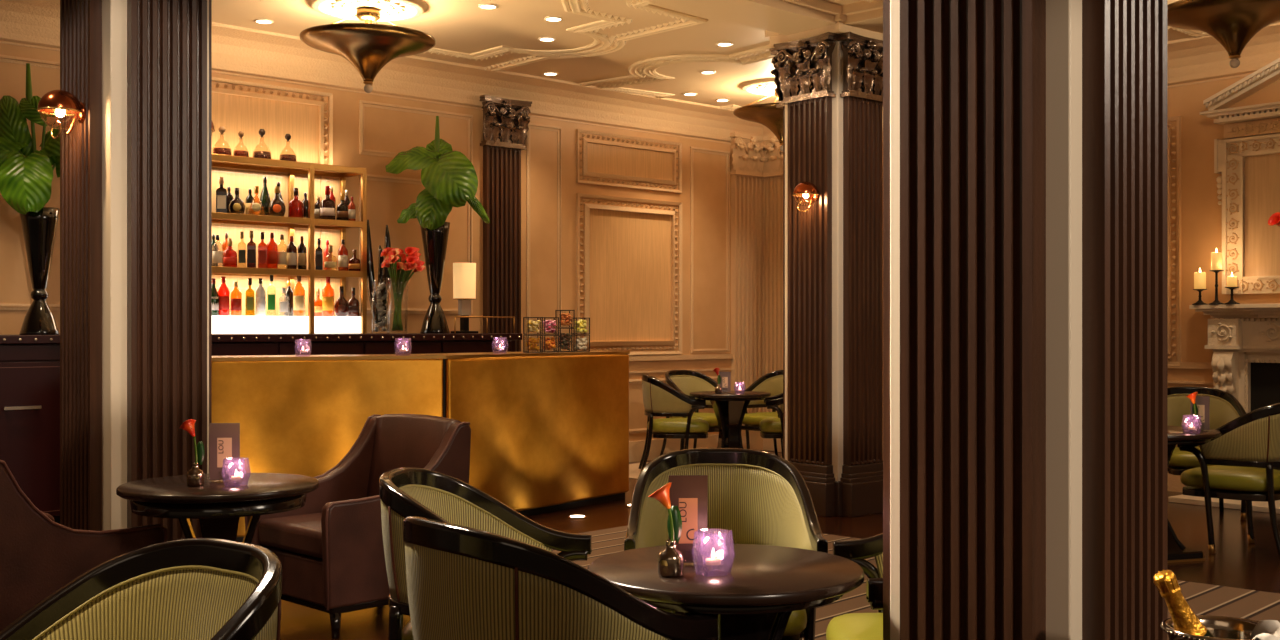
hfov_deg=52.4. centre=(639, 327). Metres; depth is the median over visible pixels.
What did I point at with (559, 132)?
trim
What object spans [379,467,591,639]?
tub chair
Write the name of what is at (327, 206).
bottle
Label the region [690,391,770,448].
round table
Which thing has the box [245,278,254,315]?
bottle
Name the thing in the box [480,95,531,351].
pilaster
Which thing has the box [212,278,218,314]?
bottle
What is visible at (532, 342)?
jar
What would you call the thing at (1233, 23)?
chandelier
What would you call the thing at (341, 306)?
bottle
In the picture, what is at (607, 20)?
trim
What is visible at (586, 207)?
trim
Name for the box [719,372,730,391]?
menu card
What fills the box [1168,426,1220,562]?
round table
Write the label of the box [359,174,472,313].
trim
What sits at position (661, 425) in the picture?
seat cushion
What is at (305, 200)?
bottle
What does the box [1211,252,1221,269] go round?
pillar candle
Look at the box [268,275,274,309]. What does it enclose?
bottle
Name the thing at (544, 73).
recessed light
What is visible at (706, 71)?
recessed light
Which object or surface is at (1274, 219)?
flower vase
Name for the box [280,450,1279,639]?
floor
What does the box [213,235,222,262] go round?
bottle
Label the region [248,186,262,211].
bottle
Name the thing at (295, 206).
bottle
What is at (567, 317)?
jar
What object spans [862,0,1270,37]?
trim
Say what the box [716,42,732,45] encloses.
recessed light
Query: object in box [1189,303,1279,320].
mantel shelf
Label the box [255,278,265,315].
bottle
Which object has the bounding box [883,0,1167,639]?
pillar
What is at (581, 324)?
jar
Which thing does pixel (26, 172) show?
vase
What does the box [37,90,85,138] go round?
wall sconce
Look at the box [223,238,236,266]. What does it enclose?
bottle
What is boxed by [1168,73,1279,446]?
wall
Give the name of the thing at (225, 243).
bottle
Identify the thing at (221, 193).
bottle
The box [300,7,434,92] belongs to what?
chandelier
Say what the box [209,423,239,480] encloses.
menu card
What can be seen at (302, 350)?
votive holder
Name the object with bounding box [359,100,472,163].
trim
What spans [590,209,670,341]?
wall panel
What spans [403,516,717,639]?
tub chair
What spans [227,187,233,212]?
bottle
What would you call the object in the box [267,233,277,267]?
bottle
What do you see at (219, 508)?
round table
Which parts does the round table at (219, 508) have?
leg, leg, leg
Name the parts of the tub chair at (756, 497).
rail, seat frame, leg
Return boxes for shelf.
[212,154,366,333]
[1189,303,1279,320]
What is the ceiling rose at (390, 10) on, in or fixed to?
attached to the ceiling
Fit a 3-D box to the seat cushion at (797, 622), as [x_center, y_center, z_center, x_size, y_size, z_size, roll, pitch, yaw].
[0.265,0.883,4.168,0.514,0.123,0.570,0,0,1]
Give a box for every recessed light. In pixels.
[254,19,273,23]
[478,4,497,8]
[538,37,555,41]
[543,72,557,75]
[544,16,562,21]
[683,92,696,95]
[700,70,715,73]
[715,99,729,101]
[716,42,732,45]
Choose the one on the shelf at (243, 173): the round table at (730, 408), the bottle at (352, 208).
the bottle at (352, 208)
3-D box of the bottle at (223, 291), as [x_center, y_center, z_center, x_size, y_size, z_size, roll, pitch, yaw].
[-3.047,-0.234,9.510,0.086,0.285,0.086,0,0,-18]
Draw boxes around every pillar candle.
[1194,272,1205,288]
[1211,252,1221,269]
[1227,276,1236,286]
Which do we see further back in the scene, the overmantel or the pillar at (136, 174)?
the overmantel
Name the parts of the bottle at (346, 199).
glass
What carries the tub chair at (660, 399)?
on the rug
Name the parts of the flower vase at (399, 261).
flower, flower, flower, flower, flower, flower, flower, flower, flower, flower, flower, flower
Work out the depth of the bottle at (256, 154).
9.67 m
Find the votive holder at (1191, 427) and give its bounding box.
[1185,415,1199,433]
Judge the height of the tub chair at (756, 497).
0.890 m
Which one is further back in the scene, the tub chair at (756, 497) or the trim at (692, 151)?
the trim at (692, 151)
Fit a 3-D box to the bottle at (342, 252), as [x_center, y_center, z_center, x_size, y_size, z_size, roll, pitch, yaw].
[-2.325,-0.567,10.175,0.078,0.250,0.079,0,0,-13]
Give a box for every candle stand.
[1192,269,1207,304]
[1209,248,1223,304]
[1224,274,1239,303]
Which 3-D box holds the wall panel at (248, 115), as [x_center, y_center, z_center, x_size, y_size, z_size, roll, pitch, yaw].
[-3.021,-1.040,9.943,1.256,1.470,0.008,0,0,-43]
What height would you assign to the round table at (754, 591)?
0.720 m
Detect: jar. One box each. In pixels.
[523,317,542,334]
[523,335,542,352]
[540,317,558,334]
[540,335,558,351]
[555,310,574,327]
[555,328,574,351]
[571,318,589,333]
[571,335,589,351]
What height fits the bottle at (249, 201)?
0.215 m
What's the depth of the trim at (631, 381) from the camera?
12.68 m
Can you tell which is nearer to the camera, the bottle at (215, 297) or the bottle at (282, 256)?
the bottle at (215, 297)
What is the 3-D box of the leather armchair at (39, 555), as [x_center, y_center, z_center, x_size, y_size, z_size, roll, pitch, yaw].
[-2.238,0.857,4.664,0.724,0.897,0.758,0,0,30]
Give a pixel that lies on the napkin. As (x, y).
(1264, 629)
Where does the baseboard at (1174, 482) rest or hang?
attached to the wall at (1201, 214)
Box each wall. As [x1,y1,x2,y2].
[0,40,730,440]
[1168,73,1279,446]
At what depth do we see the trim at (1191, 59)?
10.00 m
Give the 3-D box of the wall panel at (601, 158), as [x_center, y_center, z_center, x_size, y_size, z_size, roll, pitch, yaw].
[-0.098,-1.610,12.632,1.152,0.290,0.008,0,0,-43]
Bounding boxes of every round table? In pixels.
[116,473,318,543]
[587,543,863,639]
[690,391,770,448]
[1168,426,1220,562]
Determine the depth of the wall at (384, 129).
11.40 m
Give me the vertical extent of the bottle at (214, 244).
0.250 m
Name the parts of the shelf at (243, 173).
rail, rail, rail, rail, rail, rail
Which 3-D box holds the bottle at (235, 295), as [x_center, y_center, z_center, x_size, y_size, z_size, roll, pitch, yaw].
[-2.976,-0.216,9.576,0.082,0.250,0.083,0,0,-17]
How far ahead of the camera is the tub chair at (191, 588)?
2.53 m
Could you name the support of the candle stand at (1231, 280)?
on the fireplace
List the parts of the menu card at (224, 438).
paper panel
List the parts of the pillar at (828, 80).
head moulding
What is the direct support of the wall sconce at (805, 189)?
attached to the pillar at (828, 80)
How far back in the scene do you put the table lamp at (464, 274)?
10.77 m
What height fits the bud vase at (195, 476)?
0.248 m
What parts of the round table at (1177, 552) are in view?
leg, leg, foot plate, foot trim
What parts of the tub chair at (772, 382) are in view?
leg, seat frame, rail, rail, leg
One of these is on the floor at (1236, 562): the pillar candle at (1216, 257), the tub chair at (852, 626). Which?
the tub chair at (852, 626)
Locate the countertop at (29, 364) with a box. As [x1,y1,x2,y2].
[0,333,521,523]
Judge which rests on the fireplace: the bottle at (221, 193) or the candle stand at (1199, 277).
the candle stand at (1199, 277)
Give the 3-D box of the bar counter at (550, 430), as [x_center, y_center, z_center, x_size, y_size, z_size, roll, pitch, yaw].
[-1.482,0.738,8.733,3.655,1.125,0.928,0,0,-40]
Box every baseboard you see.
[629,434,718,461]
[1168,473,1185,491]
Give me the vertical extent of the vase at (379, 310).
0.900 m
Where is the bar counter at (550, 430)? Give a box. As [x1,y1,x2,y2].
[212,350,629,541]
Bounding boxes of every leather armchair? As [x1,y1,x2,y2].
[0,460,166,630]
[245,414,470,638]
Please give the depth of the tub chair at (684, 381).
12.71 m
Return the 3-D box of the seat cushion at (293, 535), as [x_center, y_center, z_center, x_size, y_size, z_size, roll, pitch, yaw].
[-1.309,0.915,5.841,0.560,0.120,0.600,0,0,45]
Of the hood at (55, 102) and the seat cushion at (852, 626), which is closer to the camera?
the seat cushion at (852, 626)
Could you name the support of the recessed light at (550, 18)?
in the ceiling
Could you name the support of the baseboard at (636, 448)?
attached to the wall at (384, 129)
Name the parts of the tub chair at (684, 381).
leg, rail, leg, seat frame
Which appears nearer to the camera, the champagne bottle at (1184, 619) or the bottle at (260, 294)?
the champagne bottle at (1184, 619)
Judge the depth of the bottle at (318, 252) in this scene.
10.01 m
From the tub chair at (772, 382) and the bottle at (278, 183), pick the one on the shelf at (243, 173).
the bottle at (278, 183)
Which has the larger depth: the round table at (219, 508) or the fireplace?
the fireplace
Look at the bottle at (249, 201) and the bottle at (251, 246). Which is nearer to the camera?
the bottle at (251, 246)
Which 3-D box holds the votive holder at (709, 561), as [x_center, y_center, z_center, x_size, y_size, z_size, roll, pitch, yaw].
[0.173,0.529,3.070,0.092,0.100,0.106,0,0,-11]
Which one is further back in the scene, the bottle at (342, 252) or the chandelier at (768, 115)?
the chandelier at (768, 115)
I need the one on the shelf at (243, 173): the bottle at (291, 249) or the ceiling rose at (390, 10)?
the bottle at (291, 249)
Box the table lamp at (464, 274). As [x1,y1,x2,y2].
[451,263,477,332]
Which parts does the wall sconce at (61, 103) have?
bulb, arm, plate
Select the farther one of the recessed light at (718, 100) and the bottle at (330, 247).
the recessed light at (718, 100)
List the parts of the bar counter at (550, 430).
brass panel, brass panel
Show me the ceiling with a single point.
(455, 25)
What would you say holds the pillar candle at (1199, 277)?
on the candle stand at (1199, 277)
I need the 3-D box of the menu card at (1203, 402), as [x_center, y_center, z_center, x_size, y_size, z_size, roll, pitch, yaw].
[3.170,0.482,7.360,0.100,0.194,0.032,0,0,17]
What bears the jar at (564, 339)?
on the bar counter at (550, 430)
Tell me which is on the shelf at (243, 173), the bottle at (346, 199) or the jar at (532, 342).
the bottle at (346, 199)
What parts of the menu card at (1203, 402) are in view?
paper panel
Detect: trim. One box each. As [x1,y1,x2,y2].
[0,0,762,372]
[0,54,59,310]
[212,77,332,295]
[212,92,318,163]
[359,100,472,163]
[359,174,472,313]
[423,0,707,71]
[526,123,561,350]
[576,129,681,192]
[576,193,681,354]
[580,44,774,109]
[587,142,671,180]
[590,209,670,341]
[629,378,664,433]
[644,0,882,34]
[690,147,729,353]
[763,22,1279,384]
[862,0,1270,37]
[1168,116,1180,365]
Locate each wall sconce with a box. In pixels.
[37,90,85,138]
[793,181,818,211]
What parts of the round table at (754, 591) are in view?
leg, leg, leg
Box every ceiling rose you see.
[308,0,427,21]
[739,78,775,95]
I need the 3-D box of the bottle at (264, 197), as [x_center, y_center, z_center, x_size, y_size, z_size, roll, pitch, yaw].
[-2.851,-0.989,9.882,0.082,0.315,0.081,0,0,-16]
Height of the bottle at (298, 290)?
0.310 m
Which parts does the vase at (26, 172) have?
stem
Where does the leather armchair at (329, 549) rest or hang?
on the floor at (1236, 562)
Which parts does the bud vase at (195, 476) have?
flower, flower stem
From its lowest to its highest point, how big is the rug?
0.004 m
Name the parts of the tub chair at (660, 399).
leg, leg, rail, rail, seat frame, leg, leg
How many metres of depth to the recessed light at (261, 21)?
9.31 m
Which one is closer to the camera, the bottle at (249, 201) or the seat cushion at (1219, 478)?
the seat cushion at (1219, 478)
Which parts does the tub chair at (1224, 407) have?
seat frame, rail, leg, leg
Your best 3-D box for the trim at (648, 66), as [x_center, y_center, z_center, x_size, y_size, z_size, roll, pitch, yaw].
[1.300,-2.190,11.800,3.374,0.028,3.374,0,0,36]
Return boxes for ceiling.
[212,0,1194,106]
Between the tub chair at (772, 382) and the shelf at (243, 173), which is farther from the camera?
the tub chair at (772, 382)
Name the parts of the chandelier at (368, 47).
lamp shade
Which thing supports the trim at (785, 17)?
attached to the ceiling
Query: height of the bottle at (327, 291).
0.305 m
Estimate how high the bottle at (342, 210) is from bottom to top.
0.225 m
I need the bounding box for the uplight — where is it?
[568,515,586,518]
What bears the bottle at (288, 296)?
on the shelf at (243, 173)
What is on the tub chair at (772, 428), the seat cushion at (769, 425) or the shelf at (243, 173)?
the seat cushion at (769, 425)
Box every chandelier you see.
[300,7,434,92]
[733,89,782,151]
[1168,0,1279,67]
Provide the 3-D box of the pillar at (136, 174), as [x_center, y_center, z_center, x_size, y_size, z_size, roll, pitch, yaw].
[-2.275,-0.451,5.867,0.945,3.499,0.785,0,0,44]
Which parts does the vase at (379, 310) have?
blade, blade, blade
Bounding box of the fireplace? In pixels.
[1168,303,1279,513]
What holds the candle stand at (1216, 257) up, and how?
on the fireplace
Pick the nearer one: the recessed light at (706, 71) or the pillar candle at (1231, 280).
the pillar candle at (1231, 280)
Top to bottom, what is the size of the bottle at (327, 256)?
0.250 m
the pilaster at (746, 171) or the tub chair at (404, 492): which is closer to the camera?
the tub chair at (404, 492)
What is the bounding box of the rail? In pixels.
[454,316,514,333]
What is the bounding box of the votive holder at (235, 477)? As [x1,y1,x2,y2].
[225,457,246,486]
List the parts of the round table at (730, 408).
leg, leg, leg, leg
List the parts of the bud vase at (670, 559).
flower, flower stem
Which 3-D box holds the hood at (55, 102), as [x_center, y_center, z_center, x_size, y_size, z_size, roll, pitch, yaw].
[-2.478,-0.970,5.558,0.176,0.096,0.176,0,0,-41]
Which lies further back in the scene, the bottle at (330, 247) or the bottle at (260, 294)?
the bottle at (330, 247)
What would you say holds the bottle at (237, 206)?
on the shelf at (243, 173)
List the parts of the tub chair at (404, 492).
leg, rail, rail, leg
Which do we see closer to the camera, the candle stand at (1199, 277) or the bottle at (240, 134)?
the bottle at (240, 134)
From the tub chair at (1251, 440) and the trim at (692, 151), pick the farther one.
the trim at (692, 151)
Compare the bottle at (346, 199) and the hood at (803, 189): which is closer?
the hood at (803, 189)
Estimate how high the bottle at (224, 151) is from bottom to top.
0.220 m
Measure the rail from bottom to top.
0.141 m
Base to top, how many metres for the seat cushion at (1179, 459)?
0.123 m
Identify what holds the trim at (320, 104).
attached to the wall at (384, 129)
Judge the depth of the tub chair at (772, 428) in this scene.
11.53 m
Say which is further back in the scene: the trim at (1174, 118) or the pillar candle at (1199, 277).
the trim at (1174, 118)
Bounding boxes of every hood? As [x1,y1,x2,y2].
[38,90,81,115]
[793,181,818,196]
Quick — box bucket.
[1160,615,1259,639]
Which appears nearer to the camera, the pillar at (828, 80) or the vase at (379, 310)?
the pillar at (828, 80)
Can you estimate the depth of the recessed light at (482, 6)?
8.88 m
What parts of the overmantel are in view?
cornice, raking cornice, frame, silk panel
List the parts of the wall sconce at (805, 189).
plate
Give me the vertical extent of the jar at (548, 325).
0.125 m
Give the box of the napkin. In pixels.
[1251,620,1279,639]
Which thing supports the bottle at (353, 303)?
on the shelf at (243, 173)
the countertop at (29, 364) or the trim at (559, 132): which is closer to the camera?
the countertop at (29, 364)
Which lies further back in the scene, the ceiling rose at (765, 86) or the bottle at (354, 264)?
the ceiling rose at (765, 86)
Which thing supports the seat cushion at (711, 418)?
on the tub chair at (684, 381)
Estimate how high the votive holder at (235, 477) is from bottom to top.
0.100 m
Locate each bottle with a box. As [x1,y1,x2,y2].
[212,126,231,154]
[212,234,217,265]
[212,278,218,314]
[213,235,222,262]
[216,177,226,212]
[217,276,229,315]
[222,233,227,266]
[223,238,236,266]
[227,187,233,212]
[229,188,244,213]
[230,282,241,315]
[233,131,248,156]
[239,232,244,262]
[245,189,254,214]
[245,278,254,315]
[247,231,255,267]
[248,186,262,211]
[252,129,271,158]
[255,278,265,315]
[258,232,266,267]
[259,177,269,215]
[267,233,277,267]
[268,186,285,215]
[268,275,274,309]
[277,182,282,200]
[278,234,286,264]
[279,134,296,160]
[280,287,287,311]
[284,281,292,315]
[286,236,296,268]
[288,188,303,217]
[293,276,304,315]
[297,236,306,268]
[302,193,307,217]
[314,196,319,218]
[314,288,321,315]
[315,238,322,269]
[319,186,335,219]
[322,277,333,315]
[323,240,331,269]
[325,245,335,266]
[330,186,335,213]
[334,286,348,315]
[336,193,348,220]
[338,240,347,270]
[344,190,349,205]
[347,288,359,315]
[348,197,355,220]
[348,250,360,270]
[1153,569,1215,637]
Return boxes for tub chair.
[0,538,281,639]
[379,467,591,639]
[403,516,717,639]
[624,448,827,639]
[638,373,708,470]
[660,370,718,455]
[742,370,782,455]
[759,393,782,457]
[826,533,882,639]
[1168,387,1246,519]
[1177,403,1279,557]
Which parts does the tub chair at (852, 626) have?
rail, leg, leg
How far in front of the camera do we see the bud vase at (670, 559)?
3.03 m
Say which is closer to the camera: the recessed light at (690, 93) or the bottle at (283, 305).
the bottle at (283, 305)
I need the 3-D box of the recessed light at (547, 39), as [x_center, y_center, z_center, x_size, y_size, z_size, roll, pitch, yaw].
[-0.708,-2.196,9.889,0.136,0.009,0.136,0,0,0]
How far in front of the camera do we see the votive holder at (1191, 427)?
7.13 m
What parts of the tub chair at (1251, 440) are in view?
leg, rail, seat frame, rail, leg, leg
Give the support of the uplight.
on the floor at (1236, 562)
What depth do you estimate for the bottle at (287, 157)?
9.82 m
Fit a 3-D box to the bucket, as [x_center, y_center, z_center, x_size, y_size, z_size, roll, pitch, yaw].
[1.085,0.669,2.420,0.217,0.226,0.216,0,0,0]
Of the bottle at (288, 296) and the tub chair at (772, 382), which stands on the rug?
the tub chair at (772, 382)
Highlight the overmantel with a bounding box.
[1200,58,1279,293]
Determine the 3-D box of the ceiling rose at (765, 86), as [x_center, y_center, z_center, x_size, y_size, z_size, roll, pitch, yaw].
[1.300,-2.182,11.800,0.800,0.036,0.800,0,0,0]
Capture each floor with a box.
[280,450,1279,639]
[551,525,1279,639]
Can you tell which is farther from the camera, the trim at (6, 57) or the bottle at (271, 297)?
the bottle at (271, 297)
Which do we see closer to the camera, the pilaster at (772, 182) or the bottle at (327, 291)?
the bottle at (327, 291)
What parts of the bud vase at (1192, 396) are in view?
flower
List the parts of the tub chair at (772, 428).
seat frame, rail, leg, leg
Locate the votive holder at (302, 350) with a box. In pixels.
[294,343,308,355]
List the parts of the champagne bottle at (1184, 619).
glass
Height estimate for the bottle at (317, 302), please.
0.220 m
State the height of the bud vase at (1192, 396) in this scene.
0.227 m
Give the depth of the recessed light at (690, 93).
12.21 m
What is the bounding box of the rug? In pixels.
[629,461,649,478]
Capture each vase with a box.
[0,63,59,334]
[179,419,204,485]
[367,220,390,333]
[380,247,424,330]
[386,116,489,333]
[648,482,683,577]
[713,368,721,392]
[1186,392,1200,431]
[1268,212,1279,225]
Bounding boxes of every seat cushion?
[259,512,321,558]
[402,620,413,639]
[647,418,708,432]
[670,413,717,426]
[742,412,777,425]
[759,418,781,432]
[783,609,806,635]
[826,613,882,639]
[1169,447,1212,467]
[1180,465,1279,491]
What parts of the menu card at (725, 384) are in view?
paper panel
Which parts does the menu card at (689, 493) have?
paper panel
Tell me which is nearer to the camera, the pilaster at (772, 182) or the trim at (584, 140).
the trim at (584, 140)
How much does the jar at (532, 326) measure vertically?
0.125 m
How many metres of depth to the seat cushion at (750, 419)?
12.42 m
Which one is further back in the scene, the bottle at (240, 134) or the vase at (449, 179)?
the vase at (449, 179)
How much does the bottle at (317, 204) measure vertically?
0.200 m
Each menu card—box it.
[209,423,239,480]
[669,475,707,564]
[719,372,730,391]
[1190,396,1209,430]
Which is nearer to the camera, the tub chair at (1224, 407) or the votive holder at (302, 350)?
the votive holder at (302, 350)
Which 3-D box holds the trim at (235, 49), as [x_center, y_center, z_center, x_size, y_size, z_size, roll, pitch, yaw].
[-3.382,-0.880,9.346,13.200,2.640,0.410,0,0,-43]
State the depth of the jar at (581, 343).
9.64 m
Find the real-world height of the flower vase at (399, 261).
0.683 m
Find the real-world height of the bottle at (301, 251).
0.260 m
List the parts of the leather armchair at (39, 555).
arm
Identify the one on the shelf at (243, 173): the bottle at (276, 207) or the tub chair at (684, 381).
the bottle at (276, 207)
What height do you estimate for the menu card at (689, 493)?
0.218 m
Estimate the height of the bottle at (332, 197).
0.290 m
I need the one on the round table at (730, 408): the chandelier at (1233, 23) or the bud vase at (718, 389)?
the bud vase at (718, 389)
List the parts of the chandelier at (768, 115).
lamp shade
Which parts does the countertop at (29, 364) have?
door handle, drawer, cabinet door, drawer, drawer, drawer, drawer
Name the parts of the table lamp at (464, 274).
lamp shade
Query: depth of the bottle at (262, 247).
9.69 m
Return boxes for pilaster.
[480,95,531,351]
[730,132,767,450]
[758,135,782,451]
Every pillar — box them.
[60,0,211,540]
[765,5,882,516]
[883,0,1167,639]
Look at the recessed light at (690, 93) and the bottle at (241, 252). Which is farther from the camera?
the recessed light at (690, 93)

